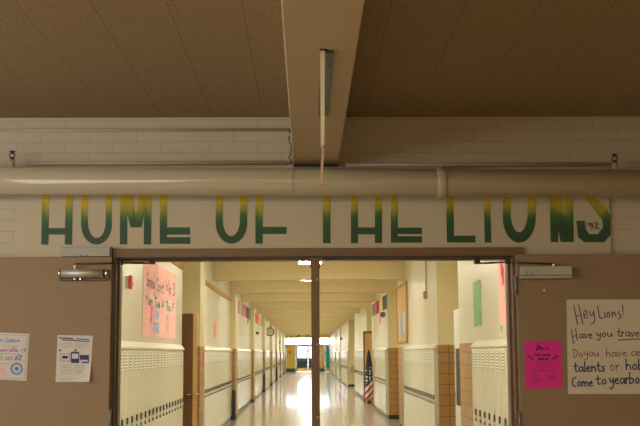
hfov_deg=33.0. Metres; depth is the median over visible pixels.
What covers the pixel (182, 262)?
wall
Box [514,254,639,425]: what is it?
door leaf
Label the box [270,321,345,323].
ceiling beam
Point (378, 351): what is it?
locker
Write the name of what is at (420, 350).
locker
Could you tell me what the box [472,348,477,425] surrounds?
locker
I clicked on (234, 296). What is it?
wall
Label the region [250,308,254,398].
wall
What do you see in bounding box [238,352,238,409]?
locker
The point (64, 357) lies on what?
picture
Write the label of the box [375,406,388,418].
baseboard
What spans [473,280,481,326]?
poster
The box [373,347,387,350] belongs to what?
cap
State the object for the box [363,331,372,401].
door
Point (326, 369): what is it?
wooden door
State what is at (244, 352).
locker
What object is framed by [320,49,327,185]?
strip
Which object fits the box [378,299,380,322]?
pennant
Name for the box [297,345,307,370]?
door
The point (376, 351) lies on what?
locker
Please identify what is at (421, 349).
locker
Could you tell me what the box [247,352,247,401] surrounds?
locker
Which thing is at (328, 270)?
ceiling beam
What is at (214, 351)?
locker
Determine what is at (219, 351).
locker
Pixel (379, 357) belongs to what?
locker
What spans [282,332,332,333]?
ceiling beam
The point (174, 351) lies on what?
locker
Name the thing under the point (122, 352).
locker
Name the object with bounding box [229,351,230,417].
locker
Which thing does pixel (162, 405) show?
locker
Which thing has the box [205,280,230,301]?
trim
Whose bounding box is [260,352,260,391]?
locker
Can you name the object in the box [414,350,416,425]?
locker
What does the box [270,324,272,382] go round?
wall
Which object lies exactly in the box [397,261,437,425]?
wall
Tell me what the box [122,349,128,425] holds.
locker
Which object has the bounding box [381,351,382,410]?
locker
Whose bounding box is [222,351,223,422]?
locker
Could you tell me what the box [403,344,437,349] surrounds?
cap
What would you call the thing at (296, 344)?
window
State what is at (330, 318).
ceiling beam
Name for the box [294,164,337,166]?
trim
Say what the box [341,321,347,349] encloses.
wall
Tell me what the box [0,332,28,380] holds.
flyer
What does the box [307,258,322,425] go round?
center mullion
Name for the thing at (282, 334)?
wall
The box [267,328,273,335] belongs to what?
wall clock
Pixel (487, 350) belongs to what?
locker
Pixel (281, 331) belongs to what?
ceiling beam
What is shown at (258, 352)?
locker
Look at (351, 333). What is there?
wall
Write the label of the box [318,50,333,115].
rail
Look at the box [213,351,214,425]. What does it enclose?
locker
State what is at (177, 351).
locker
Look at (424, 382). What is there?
locker
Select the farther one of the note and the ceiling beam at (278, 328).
the ceiling beam at (278, 328)
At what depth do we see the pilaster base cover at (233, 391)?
25.66 m
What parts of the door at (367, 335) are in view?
frame post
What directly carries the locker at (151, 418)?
on the wall
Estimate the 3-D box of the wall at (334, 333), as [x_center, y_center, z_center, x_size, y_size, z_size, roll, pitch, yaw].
[1.545,8.979,77.009,1.050,1.775,7.000,0,-7,-1]
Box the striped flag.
[365,347,372,403]
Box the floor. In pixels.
[224,371,399,425]
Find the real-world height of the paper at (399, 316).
0.420 m
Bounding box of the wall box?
[61,247,112,256]
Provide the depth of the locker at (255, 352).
37.70 m
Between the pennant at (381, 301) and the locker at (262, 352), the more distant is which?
the locker at (262, 352)
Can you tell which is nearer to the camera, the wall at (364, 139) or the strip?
the strip
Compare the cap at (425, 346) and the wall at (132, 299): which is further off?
the cap at (425, 346)
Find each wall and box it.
[0,116,639,256]
[121,262,181,344]
[181,262,182,344]
[182,262,204,425]
[205,262,274,350]
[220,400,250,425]
[230,293,237,415]
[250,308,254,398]
[262,318,265,388]
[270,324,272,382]
[275,328,277,378]
[279,331,280,350]
[282,334,283,351]
[285,334,329,336]
[330,334,332,350]
[333,331,335,350]
[337,328,339,350]
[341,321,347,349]
[348,321,354,383]
[354,313,355,349]
[355,308,366,348]
[367,308,371,330]
[372,292,387,402]
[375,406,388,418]
[388,292,398,418]
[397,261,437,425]
[436,261,458,425]
[458,261,506,425]
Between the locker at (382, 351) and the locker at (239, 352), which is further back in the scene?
the locker at (239, 352)
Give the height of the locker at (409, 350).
1.526 m
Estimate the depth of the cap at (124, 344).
12.41 m
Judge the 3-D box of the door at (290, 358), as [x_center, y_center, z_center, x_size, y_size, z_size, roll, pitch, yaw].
[-2.466,12.247,91.931,0.819,1.939,0.070,0,-7,-1]
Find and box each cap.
[121,341,184,349]
[205,346,231,350]
[237,348,251,351]
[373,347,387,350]
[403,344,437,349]
[470,339,506,347]
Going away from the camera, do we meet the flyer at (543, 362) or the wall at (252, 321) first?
the flyer at (543, 362)
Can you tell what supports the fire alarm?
attached to the wall at (132, 299)
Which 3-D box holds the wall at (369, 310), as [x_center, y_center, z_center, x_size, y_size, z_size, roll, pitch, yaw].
[1.998,3.547,35.162,0.950,1.760,0.040,0,-7,-1]
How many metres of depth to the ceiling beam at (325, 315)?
44.29 m
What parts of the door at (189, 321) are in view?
door panel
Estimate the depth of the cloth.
91.74 m
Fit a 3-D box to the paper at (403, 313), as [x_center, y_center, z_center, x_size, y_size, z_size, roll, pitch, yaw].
[1.667,2.178,21.394,0.005,0.400,0.350,0,-7,-1]
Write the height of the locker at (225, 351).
1.526 m
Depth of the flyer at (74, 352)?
6.24 m
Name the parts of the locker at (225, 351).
door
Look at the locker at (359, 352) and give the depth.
39.12 m
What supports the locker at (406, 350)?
on the wall
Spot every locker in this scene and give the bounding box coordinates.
[120,349,123,425]
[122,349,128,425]
[127,349,133,425]
[132,349,137,425]
[137,349,141,425]
[141,349,146,425]
[145,350,150,425]
[149,350,153,425]
[153,350,157,425]
[157,350,160,425]
[160,350,164,425]
[163,350,167,425]
[167,350,170,425]
[170,350,173,425]
[172,350,175,425]
[175,350,178,425]
[178,350,180,425]
[180,350,183,425]
[204,352,205,425]
[205,351,207,425]
[207,351,208,425]
[208,351,210,425]
[210,351,211,425]
[211,351,212,425]
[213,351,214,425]
[214,351,215,425]
[215,351,216,425]
[217,351,218,425]
[218,351,219,425]
[219,351,220,425]
[220,351,221,424]
[221,351,222,423]
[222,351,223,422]
[223,351,224,422]
[224,351,226,421]
[225,351,227,420]
[227,351,227,418]
[228,351,228,417]
[229,351,229,416]
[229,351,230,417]
[230,351,231,416]
[237,373,238,410]
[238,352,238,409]
[239,352,239,408]
[240,352,241,407]
[241,352,241,406]
[242,352,243,405]
[242,352,243,406]
[244,352,244,404]
[245,367,246,403]
[246,352,246,402]
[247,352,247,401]
[248,352,248,400]
[249,352,249,400]
[250,352,250,399]
[255,352,255,395]
[256,352,256,394]
[257,352,257,393]
[258,352,258,392]
[259,352,259,391]
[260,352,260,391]
[261,352,261,390]
[262,352,262,389]
[266,352,266,386]
[267,352,267,385]
[347,352,348,383]
[355,356,355,389]
[356,352,356,386]
[358,362,358,392]
[359,352,359,382]
[360,359,360,393]
[362,352,362,384]
[374,351,374,404]
[375,351,375,388]
[376,351,377,406]
[376,355,376,406]
[377,351,378,407]
[378,351,378,399]
[379,351,380,409]
[379,357,379,408]
[380,351,381,410]
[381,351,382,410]
[382,351,382,405]
[383,351,383,411]
[384,351,388,413]
[384,360,385,413]
[403,350,405,425]
[405,350,406,425]
[406,350,408,425]
[407,350,409,425]
[409,350,411,425]
[411,350,412,425]
[412,350,414,425]
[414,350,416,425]
[416,350,418,425]
[417,350,419,425]
[419,350,421,425]
[421,349,423,425]
[423,349,425,425]
[425,349,427,425]
[427,349,430,425]
[429,349,432,425]
[431,349,438,425]
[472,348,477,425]
[476,348,481,425]
[480,348,486,425]
[485,347,490,425]
[490,347,496,425]
[495,347,501,425]
[500,347,507,425]
[506,347,508,425]
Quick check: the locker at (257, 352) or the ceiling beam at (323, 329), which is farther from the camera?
the ceiling beam at (323, 329)
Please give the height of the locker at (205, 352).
1.526 m
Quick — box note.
[214,322,215,336]
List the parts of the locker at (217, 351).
door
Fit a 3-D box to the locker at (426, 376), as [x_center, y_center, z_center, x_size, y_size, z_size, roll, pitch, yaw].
[1.858,2.935,17.161,0.356,1.526,0.303,0,-7,-1]
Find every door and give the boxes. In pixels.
[182,313,198,425]
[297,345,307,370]
[308,345,310,370]
[325,345,329,370]
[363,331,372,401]
[452,309,460,425]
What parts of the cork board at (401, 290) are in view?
cork panel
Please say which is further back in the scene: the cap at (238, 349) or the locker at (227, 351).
the cap at (238, 349)
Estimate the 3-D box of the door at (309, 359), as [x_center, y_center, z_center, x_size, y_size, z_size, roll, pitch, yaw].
[-0.558,12.366,91.893,0.903,2.194,0.120,0,-7,-1]
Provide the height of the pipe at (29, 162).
0.023 m
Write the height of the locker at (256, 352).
1.520 m
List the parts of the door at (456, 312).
dark glass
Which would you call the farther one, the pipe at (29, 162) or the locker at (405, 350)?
the locker at (405, 350)
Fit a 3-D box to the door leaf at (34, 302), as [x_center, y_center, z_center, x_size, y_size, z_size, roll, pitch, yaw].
[-1.791,1.314,6.198,1.185,2.125,0.059,0,-7,-1]
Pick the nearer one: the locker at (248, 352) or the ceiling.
the ceiling
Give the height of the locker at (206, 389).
1.526 m
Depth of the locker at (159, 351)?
13.16 m
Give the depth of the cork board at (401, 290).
21.78 m
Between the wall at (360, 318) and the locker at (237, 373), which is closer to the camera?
the locker at (237, 373)
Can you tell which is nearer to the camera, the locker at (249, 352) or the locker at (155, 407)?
the locker at (155, 407)
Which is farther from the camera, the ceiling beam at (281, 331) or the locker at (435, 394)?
the ceiling beam at (281, 331)
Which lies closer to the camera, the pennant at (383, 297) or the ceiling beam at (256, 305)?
the pennant at (383, 297)
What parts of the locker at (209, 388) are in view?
door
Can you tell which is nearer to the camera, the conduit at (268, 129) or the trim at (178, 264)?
the conduit at (268, 129)
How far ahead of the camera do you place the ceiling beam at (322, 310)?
39.73 m
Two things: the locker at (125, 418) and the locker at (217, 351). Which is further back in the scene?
the locker at (217, 351)
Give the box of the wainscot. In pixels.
[279,352,336,375]
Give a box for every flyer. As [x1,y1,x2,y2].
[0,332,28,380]
[55,335,92,381]
[524,341,562,388]
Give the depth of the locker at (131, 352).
11.01 m
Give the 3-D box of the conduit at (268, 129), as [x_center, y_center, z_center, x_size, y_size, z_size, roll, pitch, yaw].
[-1.224,-0.492,6.489,2.110,0.027,0.023,0,-7,-1]
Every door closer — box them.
[58,260,155,280]
[474,259,571,278]
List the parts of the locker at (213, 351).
door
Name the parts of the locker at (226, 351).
door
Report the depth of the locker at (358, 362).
39.92 m
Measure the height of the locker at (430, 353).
1.526 m
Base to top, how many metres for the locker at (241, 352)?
1.520 m
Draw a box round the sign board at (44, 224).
[14,195,610,256]
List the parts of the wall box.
plate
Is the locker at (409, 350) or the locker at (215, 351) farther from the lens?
the locker at (215, 351)
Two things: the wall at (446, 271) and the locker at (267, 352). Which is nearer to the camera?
the wall at (446, 271)
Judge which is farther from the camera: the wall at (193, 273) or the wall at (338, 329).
the wall at (338, 329)
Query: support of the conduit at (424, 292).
attached to the wall at (422, 327)
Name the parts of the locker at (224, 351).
door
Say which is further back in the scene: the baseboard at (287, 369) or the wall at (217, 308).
the baseboard at (287, 369)
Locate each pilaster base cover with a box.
[232,390,235,419]
[263,374,264,391]
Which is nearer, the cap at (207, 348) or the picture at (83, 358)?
the picture at (83, 358)
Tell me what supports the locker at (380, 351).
on the wall at (381, 329)
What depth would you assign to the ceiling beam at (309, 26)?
4.22 m
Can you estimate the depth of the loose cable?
6.48 m
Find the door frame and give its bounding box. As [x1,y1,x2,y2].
[110,247,522,425]
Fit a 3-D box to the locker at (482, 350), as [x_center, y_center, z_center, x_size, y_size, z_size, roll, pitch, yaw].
[1.925,2.216,11.613,0.356,1.526,0.303,0,-7,-1]
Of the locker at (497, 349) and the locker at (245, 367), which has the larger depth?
the locker at (245, 367)
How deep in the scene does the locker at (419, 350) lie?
18.41 m
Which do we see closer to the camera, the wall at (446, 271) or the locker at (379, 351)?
the wall at (446, 271)
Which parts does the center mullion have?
plate, post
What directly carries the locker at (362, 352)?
on the wall
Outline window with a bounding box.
[285,337,329,371]
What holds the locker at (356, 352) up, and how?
on the wall
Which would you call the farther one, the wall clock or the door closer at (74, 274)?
the wall clock
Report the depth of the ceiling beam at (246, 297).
30.61 m
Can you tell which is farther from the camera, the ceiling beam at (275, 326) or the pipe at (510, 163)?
the ceiling beam at (275, 326)
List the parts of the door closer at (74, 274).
plate, arm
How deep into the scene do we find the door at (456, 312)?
14.73 m
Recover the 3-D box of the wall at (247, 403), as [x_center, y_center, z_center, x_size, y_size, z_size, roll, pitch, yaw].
[-2.318,4.926,26.057,0.380,0.090,17.600,0,-7,-1]
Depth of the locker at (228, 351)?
24.73 m
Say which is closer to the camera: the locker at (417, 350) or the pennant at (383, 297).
the locker at (417, 350)
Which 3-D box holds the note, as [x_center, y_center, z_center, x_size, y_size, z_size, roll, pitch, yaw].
[-2.099,2.329,21.531,0.004,0.299,0.350,0,-7,-1]
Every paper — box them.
[399,316,400,336]
[401,311,402,333]
[403,313,404,332]
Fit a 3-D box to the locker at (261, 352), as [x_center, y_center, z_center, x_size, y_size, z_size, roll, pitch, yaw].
[-2.472,6.262,42.640,0.358,1.520,0.303,0,-7,-1]
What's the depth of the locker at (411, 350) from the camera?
19.58 m
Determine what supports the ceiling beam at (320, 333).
attached to the ceiling
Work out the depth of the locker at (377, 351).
29.12 m
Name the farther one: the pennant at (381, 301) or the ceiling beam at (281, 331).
the ceiling beam at (281, 331)
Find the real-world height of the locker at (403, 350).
1.526 m
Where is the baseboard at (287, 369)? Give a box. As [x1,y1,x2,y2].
[286,368,295,371]
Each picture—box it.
[61,354,68,360]
[71,352,78,362]
[72,354,77,358]
[80,355,88,362]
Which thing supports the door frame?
attached to the wall at (364, 139)
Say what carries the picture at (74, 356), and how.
attached to the flyer at (74, 352)
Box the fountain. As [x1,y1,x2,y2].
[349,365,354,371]
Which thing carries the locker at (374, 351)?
on the wall at (381, 329)
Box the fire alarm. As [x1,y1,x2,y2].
[125,275,133,288]
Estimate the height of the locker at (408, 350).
1.526 m
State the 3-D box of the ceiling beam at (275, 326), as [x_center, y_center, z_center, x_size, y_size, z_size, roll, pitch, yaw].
[-0.761,6.457,62.721,6.000,0.420,0.350,0,-7,-1]
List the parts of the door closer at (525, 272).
arm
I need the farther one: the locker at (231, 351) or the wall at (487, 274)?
the locker at (231, 351)
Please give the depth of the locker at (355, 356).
42.37 m
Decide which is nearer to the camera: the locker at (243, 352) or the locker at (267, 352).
the locker at (243, 352)
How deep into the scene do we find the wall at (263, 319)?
44.22 m
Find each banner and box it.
[142,264,175,338]
[498,261,506,332]
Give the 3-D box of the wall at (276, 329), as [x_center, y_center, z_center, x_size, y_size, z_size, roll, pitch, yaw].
[-3.117,7.947,62.766,1.280,3.340,0.800,0,-7,-1]
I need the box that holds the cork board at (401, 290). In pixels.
[396,281,407,343]
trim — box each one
[172,262,182,268]
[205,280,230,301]
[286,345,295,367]
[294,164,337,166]
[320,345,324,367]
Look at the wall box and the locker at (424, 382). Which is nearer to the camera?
the wall box
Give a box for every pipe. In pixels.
[0,164,639,198]
[27,161,286,164]
[345,162,604,166]
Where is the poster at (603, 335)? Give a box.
[566,299,639,393]
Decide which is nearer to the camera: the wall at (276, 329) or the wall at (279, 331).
the wall at (276, 329)
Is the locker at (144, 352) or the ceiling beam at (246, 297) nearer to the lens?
the locker at (144, 352)
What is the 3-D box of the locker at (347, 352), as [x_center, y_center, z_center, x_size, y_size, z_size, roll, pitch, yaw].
[1.449,7.335,51.079,0.358,1.520,0.303,0,-7,-1]
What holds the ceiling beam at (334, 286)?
attached to the ceiling
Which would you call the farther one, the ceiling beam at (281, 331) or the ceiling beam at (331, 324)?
the ceiling beam at (281, 331)
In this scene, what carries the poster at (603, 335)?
attached to the door leaf at (541, 306)
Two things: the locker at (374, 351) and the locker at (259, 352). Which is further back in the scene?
the locker at (259, 352)
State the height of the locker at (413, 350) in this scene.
1.526 m
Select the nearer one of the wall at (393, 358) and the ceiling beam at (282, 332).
the wall at (393, 358)
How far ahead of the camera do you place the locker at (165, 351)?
13.73 m
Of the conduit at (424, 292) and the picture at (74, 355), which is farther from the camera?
the conduit at (424, 292)
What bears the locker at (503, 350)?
on the wall
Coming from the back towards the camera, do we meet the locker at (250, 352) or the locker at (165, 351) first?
the locker at (250, 352)
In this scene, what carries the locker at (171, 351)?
on the wall
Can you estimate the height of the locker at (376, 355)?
1.520 m
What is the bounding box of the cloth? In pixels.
[326,350,329,367]
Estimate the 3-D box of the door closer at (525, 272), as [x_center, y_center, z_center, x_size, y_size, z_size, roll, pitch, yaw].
[1.185,0.327,6.366,0.583,0.127,0.148,-3,-8,18]
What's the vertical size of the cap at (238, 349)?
0.080 m
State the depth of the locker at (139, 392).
11.60 m
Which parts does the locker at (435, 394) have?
door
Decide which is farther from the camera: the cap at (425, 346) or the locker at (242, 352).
the locker at (242, 352)
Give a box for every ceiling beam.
[214,261,404,280]
[230,280,396,292]
[242,293,375,301]
[250,302,371,308]
[257,308,359,313]
[262,313,353,317]
[266,317,353,320]
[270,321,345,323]
[273,323,342,325]
[275,326,340,327]
[278,328,337,329]
[279,329,335,330]
[281,0,364,164]
[281,331,334,332]
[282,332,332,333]
[284,333,331,334]
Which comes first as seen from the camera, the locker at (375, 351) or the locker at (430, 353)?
the locker at (430, 353)
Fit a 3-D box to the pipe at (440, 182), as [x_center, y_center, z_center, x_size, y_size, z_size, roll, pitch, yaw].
[-0.013,-0.176,6.345,6.771,0.216,0.244,0,-7,-1]
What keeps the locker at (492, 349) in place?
on the wall
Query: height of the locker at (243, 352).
1.520 m
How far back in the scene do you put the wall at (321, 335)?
92.10 m
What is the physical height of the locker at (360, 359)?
1.520 m
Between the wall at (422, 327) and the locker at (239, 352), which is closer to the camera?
the wall at (422, 327)
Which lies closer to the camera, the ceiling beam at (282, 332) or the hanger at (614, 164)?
the hanger at (614, 164)
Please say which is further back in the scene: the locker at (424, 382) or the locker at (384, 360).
the locker at (384, 360)
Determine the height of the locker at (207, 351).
1.526 m
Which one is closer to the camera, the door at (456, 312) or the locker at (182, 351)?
the door at (456, 312)
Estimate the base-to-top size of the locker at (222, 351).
1.526 m
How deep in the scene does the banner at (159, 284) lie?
13.38 m
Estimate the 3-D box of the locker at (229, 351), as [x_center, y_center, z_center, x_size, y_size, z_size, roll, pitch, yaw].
[-2.260,3.972,24.999,0.356,1.526,0.303,0,-7,-1]
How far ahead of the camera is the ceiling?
5.25 m
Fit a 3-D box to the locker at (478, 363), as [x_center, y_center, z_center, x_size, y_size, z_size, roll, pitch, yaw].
[1.921,2.255,11.915,0.356,1.526,0.303,0,-7,-1]
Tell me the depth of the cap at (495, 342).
11.25 m
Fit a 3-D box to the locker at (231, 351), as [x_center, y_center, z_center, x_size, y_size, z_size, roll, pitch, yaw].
[-2.268,4.050,25.604,0.356,1.526,0.303,0,-7,-1]
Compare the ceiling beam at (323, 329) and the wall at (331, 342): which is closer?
the ceiling beam at (323, 329)
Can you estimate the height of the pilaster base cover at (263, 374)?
0.720 m
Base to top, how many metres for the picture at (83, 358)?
0.046 m
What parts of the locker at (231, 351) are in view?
door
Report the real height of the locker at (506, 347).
1.526 m
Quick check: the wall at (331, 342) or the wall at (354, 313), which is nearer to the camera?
the wall at (354, 313)
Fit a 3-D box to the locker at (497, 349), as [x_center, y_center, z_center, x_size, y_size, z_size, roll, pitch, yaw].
[1.936,2.098,10.706,0.356,1.526,0.303,0,-7,-1]
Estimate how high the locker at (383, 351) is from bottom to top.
1.520 m
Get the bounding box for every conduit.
[0,128,290,132]
[423,261,426,298]
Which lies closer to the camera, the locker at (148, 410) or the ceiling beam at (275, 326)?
the locker at (148, 410)
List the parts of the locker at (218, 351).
door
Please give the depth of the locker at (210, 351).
20.13 m
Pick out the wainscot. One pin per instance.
(332, 355)
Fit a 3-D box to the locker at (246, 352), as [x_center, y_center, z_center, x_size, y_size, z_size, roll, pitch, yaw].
[-2.344,4.883,32.005,0.358,1.520,0.303,0,-7,-1]
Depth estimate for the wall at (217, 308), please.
23.81 m
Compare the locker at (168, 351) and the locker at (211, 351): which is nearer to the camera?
the locker at (168, 351)
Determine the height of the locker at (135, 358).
1.526 m
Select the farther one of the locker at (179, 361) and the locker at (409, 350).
the locker at (409, 350)
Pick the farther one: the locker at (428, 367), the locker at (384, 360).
the locker at (384, 360)
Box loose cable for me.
[288,136,292,163]
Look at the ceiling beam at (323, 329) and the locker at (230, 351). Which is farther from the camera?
the ceiling beam at (323, 329)
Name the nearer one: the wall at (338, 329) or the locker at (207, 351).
the locker at (207, 351)
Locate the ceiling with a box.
[0,0,639,117]
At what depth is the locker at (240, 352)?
29.20 m
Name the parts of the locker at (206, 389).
door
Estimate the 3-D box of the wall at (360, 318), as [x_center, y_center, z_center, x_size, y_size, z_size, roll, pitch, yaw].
[1.999,4.088,39.277,1.050,1.775,8.300,0,-7,-1]
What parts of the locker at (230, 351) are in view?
door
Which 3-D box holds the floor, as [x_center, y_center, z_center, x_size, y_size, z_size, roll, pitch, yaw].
[-0.585,7.998,49.099,6.000,0.100,86.354,0,-7,-1]
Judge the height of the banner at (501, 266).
0.920 m
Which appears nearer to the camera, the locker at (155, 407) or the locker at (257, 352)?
the locker at (155, 407)
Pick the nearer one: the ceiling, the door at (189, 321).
the ceiling
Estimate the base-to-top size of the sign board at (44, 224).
0.512 m
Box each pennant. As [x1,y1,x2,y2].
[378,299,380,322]
[380,298,382,311]
[382,296,384,310]
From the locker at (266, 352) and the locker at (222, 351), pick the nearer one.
the locker at (222, 351)
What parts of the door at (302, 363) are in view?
kick plate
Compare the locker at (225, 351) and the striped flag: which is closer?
the locker at (225, 351)
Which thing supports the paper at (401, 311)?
attached to the cork board at (401, 290)
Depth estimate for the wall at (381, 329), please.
29.04 m
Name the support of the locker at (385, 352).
on the wall at (381, 329)
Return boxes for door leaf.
[0,257,112,425]
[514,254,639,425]

